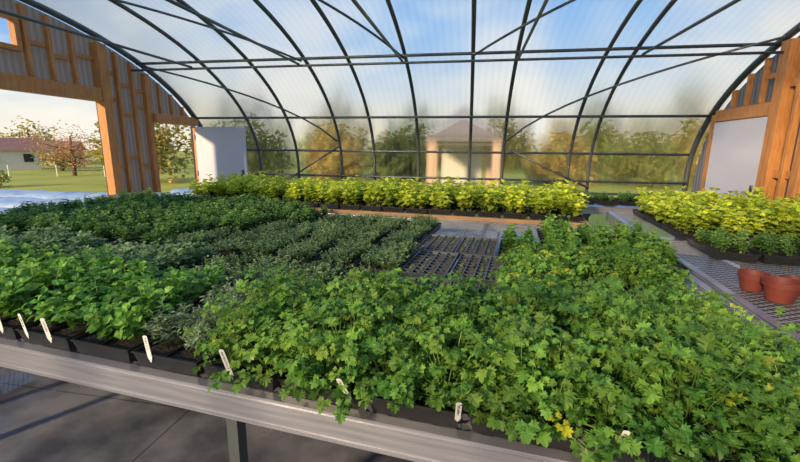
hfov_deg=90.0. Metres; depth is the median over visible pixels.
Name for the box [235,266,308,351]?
plant
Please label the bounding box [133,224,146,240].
plant
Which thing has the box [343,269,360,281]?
plant
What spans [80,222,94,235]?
plant
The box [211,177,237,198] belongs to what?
seedling tray
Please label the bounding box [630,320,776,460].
plant
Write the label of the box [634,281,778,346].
seedling tray
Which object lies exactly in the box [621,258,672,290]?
plant
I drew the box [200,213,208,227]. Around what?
plant
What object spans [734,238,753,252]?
plant
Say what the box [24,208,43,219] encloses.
plant
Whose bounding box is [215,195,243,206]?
seedling tray
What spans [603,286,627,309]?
plant
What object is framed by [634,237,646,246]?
basil plant
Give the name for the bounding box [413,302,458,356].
plant
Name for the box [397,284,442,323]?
plant
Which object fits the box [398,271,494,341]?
plant
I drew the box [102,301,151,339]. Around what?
plant
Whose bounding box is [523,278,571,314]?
plant
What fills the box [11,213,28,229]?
plant
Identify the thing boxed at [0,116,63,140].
tree
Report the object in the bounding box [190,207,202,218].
plant
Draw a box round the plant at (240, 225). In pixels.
[232,215,248,233]
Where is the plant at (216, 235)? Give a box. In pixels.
[206,229,227,241]
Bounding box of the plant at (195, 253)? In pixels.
[183,242,206,266]
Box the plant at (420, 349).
[376,322,438,362]
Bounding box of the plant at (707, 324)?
[646,295,733,346]
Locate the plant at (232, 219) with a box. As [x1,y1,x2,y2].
[227,209,240,229]
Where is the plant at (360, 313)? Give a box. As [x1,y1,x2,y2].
[325,294,396,388]
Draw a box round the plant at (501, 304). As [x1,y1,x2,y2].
[459,282,517,318]
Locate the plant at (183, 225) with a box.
[178,214,189,233]
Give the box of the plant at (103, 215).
[96,211,109,222]
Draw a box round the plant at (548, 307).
[507,283,581,322]
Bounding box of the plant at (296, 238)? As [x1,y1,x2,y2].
[283,234,300,243]
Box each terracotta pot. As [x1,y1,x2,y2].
[737,269,770,292]
[761,275,799,304]
[781,275,799,295]
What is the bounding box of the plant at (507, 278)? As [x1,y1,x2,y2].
[494,272,548,297]
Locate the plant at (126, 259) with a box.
[120,254,133,268]
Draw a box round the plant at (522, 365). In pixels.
[436,318,555,412]
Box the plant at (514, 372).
[487,339,562,416]
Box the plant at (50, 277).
[28,262,67,288]
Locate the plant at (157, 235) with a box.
[150,228,165,244]
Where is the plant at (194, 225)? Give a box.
[187,216,207,232]
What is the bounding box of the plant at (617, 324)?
[558,274,668,343]
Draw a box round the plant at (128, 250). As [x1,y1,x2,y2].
[117,242,136,259]
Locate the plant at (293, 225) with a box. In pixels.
[288,221,297,227]
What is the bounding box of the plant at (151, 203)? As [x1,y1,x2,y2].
[149,202,157,211]
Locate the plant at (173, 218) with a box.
[167,213,177,227]
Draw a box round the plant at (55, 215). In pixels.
[51,212,64,223]
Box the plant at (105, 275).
[99,259,131,291]
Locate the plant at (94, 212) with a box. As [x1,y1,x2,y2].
[90,206,102,217]
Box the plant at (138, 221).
[135,216,145,225]
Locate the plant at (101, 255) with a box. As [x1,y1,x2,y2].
[89,252,105,269]
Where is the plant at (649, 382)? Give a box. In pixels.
[576,312,714,461]
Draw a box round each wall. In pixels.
[0,0,196,194]
[248,167,692,238]
[691,35,799,275]
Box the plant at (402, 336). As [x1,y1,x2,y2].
[355,290,458,374]
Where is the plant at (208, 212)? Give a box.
[206,207,218,219]
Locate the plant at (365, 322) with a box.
[344,281,420,360]
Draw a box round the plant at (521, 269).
[489,248,546,293]
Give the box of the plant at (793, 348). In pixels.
[777,347,799,365]
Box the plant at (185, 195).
[182,191,190,202]
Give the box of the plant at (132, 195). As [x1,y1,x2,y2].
[125,191,135,200]
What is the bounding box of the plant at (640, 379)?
[542,336,672,461]
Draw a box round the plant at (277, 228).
[271,225,283,232]
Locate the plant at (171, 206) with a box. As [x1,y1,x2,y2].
[168,202,176,212]
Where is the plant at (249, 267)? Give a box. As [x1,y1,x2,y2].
[228,263,260,277]
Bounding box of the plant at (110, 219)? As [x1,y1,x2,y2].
[108,214,118,224]
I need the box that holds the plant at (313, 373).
[290,296,372,400]
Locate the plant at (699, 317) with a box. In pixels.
[691,311,741,332]
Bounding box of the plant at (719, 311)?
[707,303,778,346]
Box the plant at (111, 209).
[105,204,120,213]
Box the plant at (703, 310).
[674,308,707,329]
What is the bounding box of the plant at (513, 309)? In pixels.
[486,277,567,389]
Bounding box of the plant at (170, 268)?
[164,266,189,298]
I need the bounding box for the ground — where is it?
[0,151,692,192]
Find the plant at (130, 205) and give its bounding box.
[124,200,134,214]
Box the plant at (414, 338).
[372,313,459,397]
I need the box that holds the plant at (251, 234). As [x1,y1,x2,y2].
[249,232,267,239]
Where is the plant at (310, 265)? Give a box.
[288,263,315,274]
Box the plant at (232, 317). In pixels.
[205,301,261,353]
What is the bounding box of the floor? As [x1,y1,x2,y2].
[0,228,799,461]
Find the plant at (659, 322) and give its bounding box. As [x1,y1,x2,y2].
[611,309,674,351]
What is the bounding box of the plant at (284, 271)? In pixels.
[254,266,297,292]
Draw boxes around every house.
[0,138,43,169]
[39,141,84,164]
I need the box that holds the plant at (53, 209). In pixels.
[45,208,59,216]
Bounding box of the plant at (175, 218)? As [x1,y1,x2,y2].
[171,212,186,225]
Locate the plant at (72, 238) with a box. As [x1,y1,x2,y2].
[65,232,92,250]
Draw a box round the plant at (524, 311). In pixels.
[501,290,593,361]
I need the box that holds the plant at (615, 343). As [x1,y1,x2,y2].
[552,319,663,404]
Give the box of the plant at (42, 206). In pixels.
[37,203,47,212]
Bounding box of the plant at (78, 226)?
[74,220,90,233]
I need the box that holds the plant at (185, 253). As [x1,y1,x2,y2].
[165,242,195,269]
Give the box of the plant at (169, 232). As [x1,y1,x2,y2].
[158,222,174,242]
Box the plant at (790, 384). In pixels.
[736,355,799,453]
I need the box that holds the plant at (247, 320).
[183,293,257,373]
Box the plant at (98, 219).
[95,215,109,231]
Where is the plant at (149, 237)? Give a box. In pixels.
[140,229,155,244]
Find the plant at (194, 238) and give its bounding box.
[180,230,206,240]
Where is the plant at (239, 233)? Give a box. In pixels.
[236,230,253,239]
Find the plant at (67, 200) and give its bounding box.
[60,198,71,212]
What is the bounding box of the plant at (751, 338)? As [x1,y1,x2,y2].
[717,321,796,396]
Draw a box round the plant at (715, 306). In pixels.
[679,290,746,328]
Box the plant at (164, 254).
[147,252,169,265]
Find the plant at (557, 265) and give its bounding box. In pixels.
[538,258,579,284]
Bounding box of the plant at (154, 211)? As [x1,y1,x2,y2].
[150,207,162,222]
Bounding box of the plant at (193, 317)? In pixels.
[169,301,208,335]
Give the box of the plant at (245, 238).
[239,234,261,245]
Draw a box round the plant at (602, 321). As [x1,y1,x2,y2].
[584,301,656,330]
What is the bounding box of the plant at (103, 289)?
[97,277,129,310]
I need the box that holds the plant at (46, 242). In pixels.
[30,232,60,258]
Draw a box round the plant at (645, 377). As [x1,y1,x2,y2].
[551,323,701,414]
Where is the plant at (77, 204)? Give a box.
[71,200,82,208]
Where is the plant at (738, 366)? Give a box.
[689,356,772,446]
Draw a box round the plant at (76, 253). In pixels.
[56,253,81,275]
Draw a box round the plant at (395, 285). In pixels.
[372,269,436,323]
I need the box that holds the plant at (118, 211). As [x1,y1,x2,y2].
[114,207,123,219]
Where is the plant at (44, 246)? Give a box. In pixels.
[38,237,69,257]
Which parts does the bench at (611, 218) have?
rail, rail, rail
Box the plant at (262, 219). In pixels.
[249,209,265,226]
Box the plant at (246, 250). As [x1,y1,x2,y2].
[237,241,261,253]
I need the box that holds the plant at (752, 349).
[692,324,759,374]
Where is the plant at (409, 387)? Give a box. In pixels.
[331,322,446,413]
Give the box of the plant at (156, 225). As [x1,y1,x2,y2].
[152,223,161,237]
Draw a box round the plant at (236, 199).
[232,193,245,204]
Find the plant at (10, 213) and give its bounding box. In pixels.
[3,209,18,217]
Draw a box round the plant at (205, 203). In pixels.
[201,199,209,208]
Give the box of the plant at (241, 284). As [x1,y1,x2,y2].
[225,263,301,321]
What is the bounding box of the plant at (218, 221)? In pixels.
[215,218,220,228]
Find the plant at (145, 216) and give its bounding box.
[137,211,151,225]
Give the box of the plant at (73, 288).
[39,266,87,310]
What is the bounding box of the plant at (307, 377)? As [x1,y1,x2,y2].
[284,317,407,423]
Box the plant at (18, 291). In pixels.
[0,268,41,320]
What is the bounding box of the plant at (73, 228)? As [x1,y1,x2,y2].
[59,221,79,236]
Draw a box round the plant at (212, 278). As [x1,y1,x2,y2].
[186,260,227,303]
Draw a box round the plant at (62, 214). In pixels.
[56,211,73,217]
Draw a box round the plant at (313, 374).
[259,302,342,401]
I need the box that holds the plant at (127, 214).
[121,210,136,222]
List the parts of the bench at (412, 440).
leg, rail, rail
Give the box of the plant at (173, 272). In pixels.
[145,266,178,303]
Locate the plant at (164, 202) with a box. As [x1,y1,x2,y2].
[159,198,170,206]
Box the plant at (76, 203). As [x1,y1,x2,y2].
[66,200,77,210]
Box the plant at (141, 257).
[124,249,152,272]
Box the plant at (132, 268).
[113,259,140,280]
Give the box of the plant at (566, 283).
[544,268,580,294]
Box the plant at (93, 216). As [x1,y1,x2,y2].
[86,214,103,229]
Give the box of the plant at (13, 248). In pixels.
[1,242,27,259]
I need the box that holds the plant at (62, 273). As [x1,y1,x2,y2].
[38,257,82,300]
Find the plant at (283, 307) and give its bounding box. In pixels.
[278,284,329,324]
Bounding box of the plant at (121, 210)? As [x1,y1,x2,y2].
[117,205,129,214]
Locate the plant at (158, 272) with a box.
[135,266,164,284]
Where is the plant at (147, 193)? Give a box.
[145,188,151,197]
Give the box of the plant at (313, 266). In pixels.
[303,260,324,269]
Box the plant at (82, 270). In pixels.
[73,258,100,293]
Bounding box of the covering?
[35,0,799,175]
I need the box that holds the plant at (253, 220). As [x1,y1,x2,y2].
[247,215,258,227]
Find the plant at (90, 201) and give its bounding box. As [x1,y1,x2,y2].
[86,198,96,206]
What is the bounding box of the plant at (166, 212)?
[159,211,172,220]
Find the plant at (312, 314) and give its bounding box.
[295,282,378,364]
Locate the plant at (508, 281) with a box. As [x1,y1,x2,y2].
[485,269,535,296]
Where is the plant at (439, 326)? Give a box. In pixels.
[391,311,456,365]
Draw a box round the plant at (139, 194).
[137,190,144,200]
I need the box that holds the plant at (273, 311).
[250,282,326,332]
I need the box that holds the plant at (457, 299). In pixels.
[436,283,495,326]
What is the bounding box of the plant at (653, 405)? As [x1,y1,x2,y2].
[573,358,711,461]
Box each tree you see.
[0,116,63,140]
[19,120,100,175]
[81,121,191,182]
[183,133,193,163]
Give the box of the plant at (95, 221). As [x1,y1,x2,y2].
[89,218,104,231]
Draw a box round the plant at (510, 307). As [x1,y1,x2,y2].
[455,297,521,362]
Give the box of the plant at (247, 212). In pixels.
[241,209,252,219]
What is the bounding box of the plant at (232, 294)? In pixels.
[200,281,240,309]
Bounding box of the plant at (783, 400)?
[716,383,799,461]
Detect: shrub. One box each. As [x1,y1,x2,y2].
[0,169,11,187]
[29,140,88,171]
[692,151,700,184]
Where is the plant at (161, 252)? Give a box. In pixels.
[153,244,172,265]
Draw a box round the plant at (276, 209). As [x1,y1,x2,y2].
[272,206,281,214]
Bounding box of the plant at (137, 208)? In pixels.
[131,202,142,216]
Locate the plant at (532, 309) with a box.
[516,283,573,327]
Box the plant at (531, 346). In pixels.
[496,321,605,415]
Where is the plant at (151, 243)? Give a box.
[149,238,162,249]
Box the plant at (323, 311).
[315,298,379,362]
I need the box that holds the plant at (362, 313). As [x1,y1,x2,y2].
[329,287,416,357]
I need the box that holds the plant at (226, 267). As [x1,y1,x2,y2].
[207,262,234,277]
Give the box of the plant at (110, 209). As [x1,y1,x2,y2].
[105,206,112,217]
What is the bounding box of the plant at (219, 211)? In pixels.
[210,202,221,217]
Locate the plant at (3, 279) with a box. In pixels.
[0,269,11,316]
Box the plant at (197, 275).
[183,262,218,285]
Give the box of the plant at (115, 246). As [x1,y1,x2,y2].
[99,244,118,256]
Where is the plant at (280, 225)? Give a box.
[276,219,292,229]
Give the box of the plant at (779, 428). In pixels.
[682,379,793,461]
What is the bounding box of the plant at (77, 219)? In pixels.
[76,214,90,228]
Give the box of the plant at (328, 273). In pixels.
[309,262,342,284]
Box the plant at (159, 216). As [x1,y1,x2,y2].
[152,213,163,222]
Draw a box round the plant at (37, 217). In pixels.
[36,211,53,221]
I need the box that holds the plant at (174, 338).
[137,301,193,347]
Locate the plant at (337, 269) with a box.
[319,258,347,276]
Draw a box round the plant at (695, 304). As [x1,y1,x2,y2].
[670,300,711,322]
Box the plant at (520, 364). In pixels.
[443,320,555,416]
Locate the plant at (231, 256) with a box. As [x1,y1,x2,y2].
[215,252,237,264]
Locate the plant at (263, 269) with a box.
[248,264,279,281]
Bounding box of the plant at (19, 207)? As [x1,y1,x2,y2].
[16,206,24,212]
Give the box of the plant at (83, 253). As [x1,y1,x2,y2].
[64,245,87,254]
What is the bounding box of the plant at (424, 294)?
[387,276,448,306]
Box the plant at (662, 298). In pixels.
[634,282,669,302]
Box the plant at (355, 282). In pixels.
[345,269,399,308]
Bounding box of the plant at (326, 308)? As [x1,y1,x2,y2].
[289,289,351,365]
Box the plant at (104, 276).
[81,261,120,303]
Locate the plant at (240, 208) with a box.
[233,203,246,214]
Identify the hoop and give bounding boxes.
[19,0,202,126]
[108,0,262,178]
[175,0,299,180]
[252,0,343,183]
[310,0,375,182]
[385,0,419,213]
[467,0,476,184]
[500,0,531,217]
[563,0,642,221]
[582,0,676,217]
[675,22,799,239]
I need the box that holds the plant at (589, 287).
[572,275,594,295]
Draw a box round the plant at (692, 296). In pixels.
[671,281,717,310]
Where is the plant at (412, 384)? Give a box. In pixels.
[371,322,466,409]
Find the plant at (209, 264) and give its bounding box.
[183,263,216,277]
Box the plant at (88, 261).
[80,247,124,278]
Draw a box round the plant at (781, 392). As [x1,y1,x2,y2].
[725,365,799,461]
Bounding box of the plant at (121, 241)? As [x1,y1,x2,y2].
[115,238,125,248]
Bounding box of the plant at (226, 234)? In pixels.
[215,227,237,238]
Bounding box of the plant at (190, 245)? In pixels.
[171,243,191,263]
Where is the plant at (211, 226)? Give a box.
[206,219,216,230]
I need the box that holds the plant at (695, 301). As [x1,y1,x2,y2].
[676,291,722,314]
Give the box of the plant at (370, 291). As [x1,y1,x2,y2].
[345,267,419,322]
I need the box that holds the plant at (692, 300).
[649,281,696,305]
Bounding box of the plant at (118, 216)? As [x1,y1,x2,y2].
[114,212,126,223]
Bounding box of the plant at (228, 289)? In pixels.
[221,276,252,302]
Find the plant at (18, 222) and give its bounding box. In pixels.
[6,214,26,231]
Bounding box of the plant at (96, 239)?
[94,236,110,247]
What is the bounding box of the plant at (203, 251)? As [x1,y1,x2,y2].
[199,242,220,261]
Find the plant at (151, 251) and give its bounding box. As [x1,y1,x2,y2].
[144,250,152,264]
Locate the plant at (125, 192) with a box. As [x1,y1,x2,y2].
[118,189,127,201]
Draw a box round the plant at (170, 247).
[159,240,176,255]
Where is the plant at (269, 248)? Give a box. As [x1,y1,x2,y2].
[253,242,277,255]
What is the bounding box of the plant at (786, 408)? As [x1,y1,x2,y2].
[736,375,799,456]
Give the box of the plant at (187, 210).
[181,206,196,214]
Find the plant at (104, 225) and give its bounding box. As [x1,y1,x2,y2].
[94,222,106,235]
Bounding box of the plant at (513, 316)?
[454,299,541,374]
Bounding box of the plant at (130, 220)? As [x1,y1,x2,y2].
[123,216,135,232]
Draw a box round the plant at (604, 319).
[555,279,655,357]
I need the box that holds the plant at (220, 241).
[214,235,233,243]
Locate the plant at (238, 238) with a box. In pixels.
[228,236,247,246]
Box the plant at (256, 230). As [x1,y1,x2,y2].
[250,226,264,234]
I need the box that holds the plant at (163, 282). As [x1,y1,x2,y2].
[135,279,166,304]
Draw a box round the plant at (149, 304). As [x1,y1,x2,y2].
[128,278,173,329]
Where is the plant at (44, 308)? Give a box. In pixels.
[12,294,68,325]
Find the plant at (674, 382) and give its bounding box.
[566,295,715,406]
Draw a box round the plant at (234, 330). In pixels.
[222,291,275,349]
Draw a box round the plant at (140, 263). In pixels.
[117,260,158,291]
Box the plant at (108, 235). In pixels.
[103,225,115,237]
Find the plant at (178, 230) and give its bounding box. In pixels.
[170,221,184,239]
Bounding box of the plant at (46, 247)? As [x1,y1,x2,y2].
[32,246,48,265]
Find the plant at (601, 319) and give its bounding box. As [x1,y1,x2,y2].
[581,305,675,383]
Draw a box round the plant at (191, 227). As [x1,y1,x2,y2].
[182,220,194,235]
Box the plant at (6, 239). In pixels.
[0,236,17,263]
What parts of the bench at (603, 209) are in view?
leg, rail, leg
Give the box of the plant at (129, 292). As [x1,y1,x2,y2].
[110,272,151,316]
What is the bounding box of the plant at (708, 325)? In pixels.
[694,314,784,367]
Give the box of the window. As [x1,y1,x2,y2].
[0,13,23,51]
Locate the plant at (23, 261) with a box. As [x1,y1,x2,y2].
[6,254,41,280]
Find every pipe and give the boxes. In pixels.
[0,9,191,67]
[112,0,301,61]
[130,51,783,71]
[135,42,781,64]
[141,65,337,141]
[165,0,299,64]
[194,115,711,118]
[246,149,689,155]
[248,173,686,184]
[290,146,338,178]
[318,0,403,58]
[351,0,403,61]
[428,188,667,195]
[472,0,575,56]
[504,35,785,142]
[505,147,588,188]
[518,0,548,58]
[641,0,740,54]
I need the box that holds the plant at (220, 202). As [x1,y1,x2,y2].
[217,199,225,209]
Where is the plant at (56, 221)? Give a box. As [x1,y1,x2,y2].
[47,217,63,235]
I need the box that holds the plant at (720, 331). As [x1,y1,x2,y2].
[655,313,736,385]
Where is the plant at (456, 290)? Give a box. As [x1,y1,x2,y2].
[431,281,486,318]
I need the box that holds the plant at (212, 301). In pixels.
[194,300,223,321]
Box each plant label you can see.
[18,314,28,338]
[40,318,51,342]
[143,336,151,362]
[219,349,232,378]
[336,379,351,400]
[455,403,461,421]
[617,431,630,441]
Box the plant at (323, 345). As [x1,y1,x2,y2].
[278,303,376,387]
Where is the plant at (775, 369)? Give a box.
[740,356,799,425]
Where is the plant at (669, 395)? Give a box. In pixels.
[622,345,747,456]
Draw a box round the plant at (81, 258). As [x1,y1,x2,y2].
[68,248,90,267]
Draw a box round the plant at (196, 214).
[194,212,201,222]
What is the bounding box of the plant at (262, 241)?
[249,236,265,248]
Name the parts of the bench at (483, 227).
rail, rail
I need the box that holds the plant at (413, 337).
[368,315,438,375]
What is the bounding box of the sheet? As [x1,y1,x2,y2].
[91,191,180,197]
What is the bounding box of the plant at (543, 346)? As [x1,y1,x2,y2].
[479,310,592,388]
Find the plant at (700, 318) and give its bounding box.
[665,305,706,322]
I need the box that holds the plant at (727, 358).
[676,330,736,378]
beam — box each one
[0,71,102,101]
[29,39,45,47]
[54,53,69,60]
[76,52,92,60]
[120,83,129,87]
[124,112,132,116]
[135,89,142,93]
[137,104,144,108]
[153,113,198,125]
[714,102,770,121]
[767,73,775,79]
[772,170,779,177]
[785,171,790,178]
[790,77,797,86]
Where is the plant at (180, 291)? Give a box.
[162,269,199,309]
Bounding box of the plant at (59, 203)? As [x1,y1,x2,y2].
[48,202,61,213]
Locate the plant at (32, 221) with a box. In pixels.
[23,216,42,234]
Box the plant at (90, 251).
[71,249,102,276]
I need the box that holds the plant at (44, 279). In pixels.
[3,266,49,302]
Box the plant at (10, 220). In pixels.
[0,216,13,229]
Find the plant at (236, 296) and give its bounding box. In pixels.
[222,287,258,313]
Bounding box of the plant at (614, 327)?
[552,302,624,375]
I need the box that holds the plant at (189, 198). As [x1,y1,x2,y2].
[185,194,193,201]
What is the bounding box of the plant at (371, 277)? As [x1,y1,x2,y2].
[347,262,372,278]
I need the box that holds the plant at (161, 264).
[146,257,166,276]
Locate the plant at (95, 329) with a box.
[79,294,120,339]
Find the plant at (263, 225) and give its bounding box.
[257,222,275,229]
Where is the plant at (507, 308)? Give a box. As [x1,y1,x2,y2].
[497,273,591,340]
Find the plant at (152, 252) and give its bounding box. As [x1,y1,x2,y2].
[143,243,163,260]
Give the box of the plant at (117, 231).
[110,226,123,241]
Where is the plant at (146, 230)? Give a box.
[143,223,152,237]
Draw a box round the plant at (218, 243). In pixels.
[206,241,222,250]
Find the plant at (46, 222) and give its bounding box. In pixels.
[33,214,54,232]
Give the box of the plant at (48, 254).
[24,251,64,277]
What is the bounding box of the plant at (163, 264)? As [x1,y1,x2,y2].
[157,254,181,271]
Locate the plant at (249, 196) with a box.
[245,193,252,201]
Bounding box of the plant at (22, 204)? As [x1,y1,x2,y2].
[19,201,30,210]
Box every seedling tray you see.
[0,208,25,219]
[0,208,43,230]
[0,208,73,233]
[0,223,77,253]
[0,225,20,238]
[0,233,29,249]
[0,236,43,266]
[0,239,81,294]
[0,247,124,339]
[5,200,63,215]
[12,259,164,350]
[20,207,93,237]
[27,230,110,265]
[30,198,82,213]
[47,211,118,238]
[48,203,103,217]
[51,238,138,270]
[68,195,113,206]
[70,200,119,216]
[70,260,227,362]
[80,216,152,245]
[85,238,176,272]
[86,194,127,208]
[90,200,151,219]
[106,218,170,246]
[107,195,151,207]
[114,206,166,225]
[118,188,153,201]
[124,242,220,283]
[126,198,169,210]
[129,214,207,249]
[131,276,267,375]
[137,206,196,227]
[139,192,170,202]
[149,197,185,212]
[151,192,183,205]
[162,227,237,248]
[167,207,218,227]
[167,251,260,293]
[168,200,210,212]
[175,191,209,203]
[183,263,345,393]
[188,172,232,196]
[191,197,232,213]
[192,195,222,204]
[198,209,243,232]
[206,230,268,257]
[206,249,306,294]
[210,199,254,218]
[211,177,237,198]
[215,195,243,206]
[218,173,248,184]
[218,209,275,235]
[227,172,262,198]
[232,193,267,205]
[233,200,277,216]
[235,230,301,261]
[242,175,272,199]
[243,219,302,236]
[252,171,282,182]
[254,258,348,293]
[256,196,289,208]
[257,177,293,201]
[259,267,436,423]
[265,204,301,223]
[268,175,290,187]
[272,230,338,267]
[274,200,315,211]
[278,220,327,240]
[279,176,318,203]
[282,205,328,224]
[289,177,312,185]
[298,177,332,196]
[300,178,330,207]
[306,219,362,243]
[310,237,379,270]
[316,212,352,225]
[317,181,349,208]
[322,178,344,198]
[331,271,502,428]
[337,174,367,186]
[339,179,370,209]
[340,221,393,245]
[342,262,397,298]
[344,212,383,228]
[361,177,392,210]
[371,177,398,186]
[374,214,410,231]
[377,225,427,249]
[378,177,415,211]
[399,213,441,235]
[400,250,458,279]
[400,276,452,296]
[401,177,421,191]
[402,183,436,213]
[415,234,462,252]
[421,181,444,191]
[428,180,458,214]
[435,176,463,205]
[436,273,642,461]
[443,281,502,312]
[448,253,501,285]
[452,180,484,215]
[454,236,497,258]
[456,181,482,207]
[471,179,510,217]
[485,248,586,314]
[494,238,560,278]
[497,223,537,262]
[501,180,534,218]
[503,181,531,207]
[527,182,560,219]
[527,185,554,207]
[536,214,573,241]
[539,223,583,254]
[542,274,776,461]
[544,238,621,289]
[550,180,583,211]
[552,180,589,221]
[572,272,667,322]
[574,190,594,204]
[574,221,613,244]
[581,225,630,254]
[592,191,618,205]
[603,242,693,297]
[611,217,655,247]
[613,191,639,205]
[629,231,691,278]
[632,187,674,219]
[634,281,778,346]
[644,190,689,228]
[646,295,799,461]
[660,186,698,200]
[661,191,727,239]
[679,188,722,210]
[686,227,761,261]
[692,187,728,205]
[694,198,767,240]
[717,194,765,216]
[722,187,770,206]
[735,306,799,383]
[737,228,799,264]
[741,197,789,211]
[742,196,799,241]
[750,187,799,204]
[772,199,799,238]
[783,233,799,252]
[786,193,799,202]
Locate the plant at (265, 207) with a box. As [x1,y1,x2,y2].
[262,204,272,214]
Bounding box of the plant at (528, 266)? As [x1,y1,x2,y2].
[519,250,565,281]
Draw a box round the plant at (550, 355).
[522,335,583,403]
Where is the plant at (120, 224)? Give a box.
[110,219,124,234]
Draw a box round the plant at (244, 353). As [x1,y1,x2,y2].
[207,312,305,393]
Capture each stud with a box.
[15,3,34,76]
[41,15,57,80]
[65,26,79,83]
[88,42,123,194]
[110,52,132,192]
[126,62,146,190]
[140,73,160,192]
[155,83,162,113]
[168,95,173,114]
[180,107,183,115]
[192,128,199,185]
[700,115,716,190]
[730,90,738,107]
[740,38,799,270]
[743,73,754,105]
[757,58,772,103]
[760,69,799,270]
[773,129,799,270]
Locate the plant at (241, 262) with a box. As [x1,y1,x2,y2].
[221,260,242,270]
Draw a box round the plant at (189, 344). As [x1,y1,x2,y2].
[177,312,212,349]
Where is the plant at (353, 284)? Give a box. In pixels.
[325,269,373,298]
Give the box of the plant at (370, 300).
[313,282,398,342]
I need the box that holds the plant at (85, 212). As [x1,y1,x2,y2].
[74,207,91,221]
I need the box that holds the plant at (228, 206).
[220,205,229,212]
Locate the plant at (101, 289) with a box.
[65,275,119,318]
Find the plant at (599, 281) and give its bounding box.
[588,272,626,299]
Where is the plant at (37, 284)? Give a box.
[16,255,68,305]
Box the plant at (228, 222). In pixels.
[218,215,232,232]
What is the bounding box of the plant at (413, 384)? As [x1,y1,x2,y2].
[388,325,502,415]
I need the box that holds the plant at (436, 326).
[396,289,494,381]
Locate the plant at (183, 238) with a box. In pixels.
[162,233,191,248]
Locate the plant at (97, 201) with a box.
[94,198,104,206]
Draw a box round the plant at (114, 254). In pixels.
[108,253,127,271]
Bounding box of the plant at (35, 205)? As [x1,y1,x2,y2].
[28,201,38,207]
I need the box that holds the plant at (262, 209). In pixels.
[251,203,264,215]
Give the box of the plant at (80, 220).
[66,218,82,230]
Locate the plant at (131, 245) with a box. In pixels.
[124,242,138,253]
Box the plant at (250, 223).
[243,217,253,230]
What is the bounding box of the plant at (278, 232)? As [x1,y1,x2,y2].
[268,230,287,242]
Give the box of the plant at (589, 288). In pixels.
[575,281,609,299]
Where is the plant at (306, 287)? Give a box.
[291,278,323,296]
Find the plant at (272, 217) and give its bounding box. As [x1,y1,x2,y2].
[270,211,276,219]
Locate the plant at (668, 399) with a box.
[598,337,726,421]
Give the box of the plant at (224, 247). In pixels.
[215,237,243,252]
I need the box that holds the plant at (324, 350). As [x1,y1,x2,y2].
[265,308,360,402]
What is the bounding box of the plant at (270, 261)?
[253,249,288,267]
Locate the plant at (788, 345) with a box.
[775,335,799,359]
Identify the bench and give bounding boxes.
[0,320,791,461]
[315,206,588,226]
[318,212,752,320]
[580,203,714,267]
[606,211,782,269]
[661,241,799,342]
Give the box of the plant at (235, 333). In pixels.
[222,317,271,369]
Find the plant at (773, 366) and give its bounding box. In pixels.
[697,339,799,438]
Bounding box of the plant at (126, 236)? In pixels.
[120,226,133,243]
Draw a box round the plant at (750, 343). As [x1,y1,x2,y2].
[727,323,799,383]
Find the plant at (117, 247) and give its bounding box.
[114,244,125,253]
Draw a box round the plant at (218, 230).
[203,227,226,235]
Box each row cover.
[0,189,193,199]
[0,196,85,207]
[0,207,18,213]
[170,188,195,194]
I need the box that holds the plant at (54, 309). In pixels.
[45,286,100,329]
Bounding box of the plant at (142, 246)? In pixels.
[133,241,148,256]
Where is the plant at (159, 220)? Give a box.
[152,214,174,236]
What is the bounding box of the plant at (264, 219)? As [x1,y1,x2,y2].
[261,212,269,224]
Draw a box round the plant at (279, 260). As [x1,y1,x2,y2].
[273,254,300,270]
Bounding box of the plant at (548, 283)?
[532,281,562,301]
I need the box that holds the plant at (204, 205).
[201,202,212,211]
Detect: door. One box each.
[194,127,247,184]
[704,117,767,264]
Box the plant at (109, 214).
[101,210,114,217]
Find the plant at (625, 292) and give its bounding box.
[614,289,640,307]
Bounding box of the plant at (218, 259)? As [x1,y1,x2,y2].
[203,254,227,265]
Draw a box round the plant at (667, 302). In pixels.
[661,299,686,322]
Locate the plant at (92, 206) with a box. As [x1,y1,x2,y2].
[85,204,99,213]
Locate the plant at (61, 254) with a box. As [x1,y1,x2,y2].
[40,245,67,271]
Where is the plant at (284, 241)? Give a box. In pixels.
[267,231,293,248]
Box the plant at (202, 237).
[193,230,215,245]
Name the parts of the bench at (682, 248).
rail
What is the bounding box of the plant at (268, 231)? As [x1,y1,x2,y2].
[259,226,274,234]
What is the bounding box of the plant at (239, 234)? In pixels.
[227,230,247,242]
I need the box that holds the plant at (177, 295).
[156,287,188,320]
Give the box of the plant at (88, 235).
[79,230,96,248]
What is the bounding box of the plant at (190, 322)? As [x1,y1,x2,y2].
[185,301,224,334]
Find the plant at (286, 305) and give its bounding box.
[268,287,295,312]
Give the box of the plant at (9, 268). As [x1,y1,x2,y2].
[0,265,21,278]
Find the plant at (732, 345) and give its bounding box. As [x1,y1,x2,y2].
[669,314,768,429]
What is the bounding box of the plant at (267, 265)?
[245,258,275,274]
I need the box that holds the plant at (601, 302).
[552,287,621,328]
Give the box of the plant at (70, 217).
[60,212,73,222]
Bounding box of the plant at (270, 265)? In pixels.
[263,263,290,273]
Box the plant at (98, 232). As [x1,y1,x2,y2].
[93,223,104,237]
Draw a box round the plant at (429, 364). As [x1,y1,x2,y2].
[383,303,500,411]
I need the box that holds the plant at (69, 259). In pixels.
[47,256,84,277]
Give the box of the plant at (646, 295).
[604,283,696,345]
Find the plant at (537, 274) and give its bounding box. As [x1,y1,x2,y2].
[499,266,541,289]
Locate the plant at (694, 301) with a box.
[658,291,709,312]
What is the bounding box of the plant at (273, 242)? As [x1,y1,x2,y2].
[261,234,287,251]
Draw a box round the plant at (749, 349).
[678,320,799,395]
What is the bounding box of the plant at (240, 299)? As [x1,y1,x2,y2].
[213,298,242,327]
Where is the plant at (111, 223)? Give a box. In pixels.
[105,221,114,233]
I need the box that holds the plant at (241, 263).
[232,251,259,267]
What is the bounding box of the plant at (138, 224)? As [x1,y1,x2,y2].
[131,223,145,236]
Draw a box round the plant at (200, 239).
[178,232,203,247]

